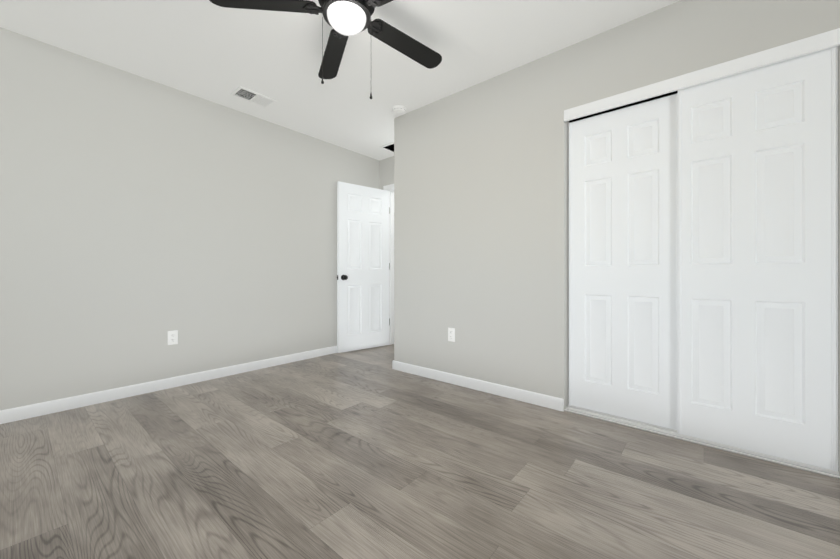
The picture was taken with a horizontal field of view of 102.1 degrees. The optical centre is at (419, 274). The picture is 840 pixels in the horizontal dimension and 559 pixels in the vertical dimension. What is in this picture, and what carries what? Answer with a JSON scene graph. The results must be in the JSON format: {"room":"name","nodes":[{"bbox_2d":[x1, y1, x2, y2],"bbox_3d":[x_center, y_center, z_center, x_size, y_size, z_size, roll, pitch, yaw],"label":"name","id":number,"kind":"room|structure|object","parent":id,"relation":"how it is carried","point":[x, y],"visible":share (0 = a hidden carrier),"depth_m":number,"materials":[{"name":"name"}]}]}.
{"room":"empty bedroom","nodes":[
{"label":"empty bedroom","id":0,"kind":"room"},
{"bbox_2d":[0,27,378,409],"bbox_3d":[-1.346,-0.299,3.654,0.115,2.440,5.125,0,0,40],"label":"wall","id":1,"kind":"structure","parent":0,"point":[140,217],"depth_m":2.62,"materials":[{"name":"grey paint"}]},
{"bbox_2d":[0,346,336,423],"bbox_3d":[-1.703,0.879,3.127,0.013,0.082,3.630,0,0,40],"label":"baseboard","id":2,"kind":"structure","parent":1,"relation":"attached to","point":[36,410],"depth_m":2.60,"materials":[{"name":"white wood"}]},
{"bbox_2d":[168,330,177,344],"bbox_3d":[-2.012,0.515,2.762,0.008,0.114,0.070,0,0,40],"label":"outlet","id":3,"kind":"object","parent":1,"relation":"attached to","point":[172,337],"visible":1,"depth_m":2.76,"materials":[{"name":"white plastic"}]},
{"bbox_2d":[0,0,679,159],"bbox_3d":[0.234,-1.571,2.333,4.235,0.100,5.125,0,0,40],"label":"ceiling","id":4,"kind":"structure","parent":0,"point":[208,50],"depth_m":2.26,"materials":[{"name":"white paint"}]},
{"bbox_2d":[230,86,276,107],"bbox_3d":[-1.427,-1.515,2.912,0.195,0.010,0.310,0,0,40],"label":"ceiling vent","id":5,"kind":"object","parent":4,"relation":"in","point":[248,95],"visible":1,"depth_m":2.90,"materials":[{"name":"white metal"}]},
{"bbox_2d":[209,0,441,98],"bbox_3d":[-0.341,-1.219,1.778,1.292,0.604,1.285,0,0,40],"label":"ceiling fan","id":6,"kind":"object","parent":4,"relation":"hanging from","point":[345,19],"visible":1,"depth_m":1.78,"materials":[{"name":"black metal"}]},
{"bbox_2d":[379,142,393,152],"bbox_3d":[-0.182,-1.514,3.982,0.540,0.010,0.310,0,0,40],"label":"ceiling vent","id":7,"kind":"object","parent":4,"relation":"in","point":[389,147],"visible":0.21,"depth_m":4.04,"materials":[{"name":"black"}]},
{"bbox_2d":[392,105,405,115],"bbox_3d":[-0.190,-1.498,3.116,0.132,0.043,0.132,0,0,40],"label":"smoke detector","id":8,"kind":"object","parent":4,"relation":"attached to","point":[399,110],"visible":1,"depth_m":3.08,"materials":[{"name":"white plastic"}]},
{"bbox_2d":[379,156,393,189],"bbox_3d":[-0.119,-0.299,4.245,1.008,2.440,0.115,0,0,40],"label":"wall","id":9,"kind":"structure","parent":0,"point":[386,171],"depth_m":4.44,"materials":[{"name":"grey paint"}]},
{"bbox_2d":[383,184,393,344],"bbox_3d":[-0.109,-0.119,4.226,0.864,2.081,0.131,0,0,40],"label":"door frame","id":10,"kind":"structure","parent":9,"relation":"attached to","point":[391,267],"depth_m":4.45,"materials":[{"name":"white wood"}]},
{"bbox_2d":[337,181,388,352],"bbox_3d":[-0.677,-0.084,4.155,0.728,1.985,0.156,0,0,-40],"label":"entry door","id":11,"kind":"structure","parent":10,"relation":"attached to","point":[362,267],"depth_m":4.12,"materials":[{"name":"white wood"}]},
{"bbox_2d":[0,344,839,558],"bbox_3d":[0.234,0.969,2.331,4.235,0.100,5.125,0,0,40],"label":"floor","id":12,"kind":"structure","parent":0,"point":[369,453],"depth_m":1.50,"materials":[{"name":"laminate"}]},
{"bbox_2d":[564,405,839,478],"bbox_3d":[1.461,0.909,1.940,1.191,0.019,0.101,0,0,40],"label":"closet track","id":13,"kind":"object","parent":12,"relation":"on","point":[659,430],"visible":0.85,"depth_m":1.86,"materials":[{"name":"white"}]},
{"bbox_2d":[394,0,839,475],"bbox_3d":[0.935,-0.301,2.385,2.997,2.440,0.115,0,0,40],"label":"wall","id":14,"kind":"structure","parent":0,"point":[481,218],"depth_m":2.50,"materials":[{"name":"grey paint"}]},
{"bbox_2d":[448,328,454,341],"bbox_3d":[0.265,0.510,2.865,0.070,0.114,0.008,0,0,40],"label":"outlet","id":15,"kind":"object","parent":14,"relation":"attached to","point":[451,334],"visible":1,"depth_m":2.86,"materials":[{"name":"white plastic"}]},
{"bbox_2d":[392,360,563,411],"bbox_3d":[0.349,0.879,2.790,1.603,0.082,0.013,0,0,40],"label":"baseboard","id":16,"kind":"structure","parent":14,"relation":"attached to","point":[548,401],"depth_m":2.65,"materials":[{"name":"white wood"}]},
{"bbox_2d":[564,28,839,121],"bbox_3d":[1.456,-1.065,1.936,1.191,0.071,0.116,0,0,40],"label":"header","id":17,"kind":"object","parent":14,"relation":"attached to","point":[809,45],"visible":0.98,"depth_m":1.78,"materials":[{"name":"white"}]},
{"bbox_2d":[569,93,677,430],"bbox_3d":[1.260,-0.071,2.138,0.608,1.929,0.040,0,0,40],"label":"closet door","id":18,"kind":"structure","parent":17,"relation":"hanging from","point":[623,262],"depth_m":2.11,"materials":[{"name":"white wood"}]},
{"bbox_2d":[569,91,677,122],"bbox_3d":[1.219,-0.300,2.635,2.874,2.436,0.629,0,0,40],"label":"door track","id":19,"kind":"object","parent":17,"relation":"attached to","point":[628,105],"depth_m":2.15,"materials":[{"name":"black metal"}]},
{"bbox_2d":[678,46,837,471],"bbox_3d":[1.680,-0.072,1.732,0.578,1.929,0.040,0,0,40],"label":"closet door","id":20,"kind":"structure","parent":17,"relation":"hanging from","point":[758,260],"depth_m":1.69,"materials":[{"name":"white wood"}]}
]}

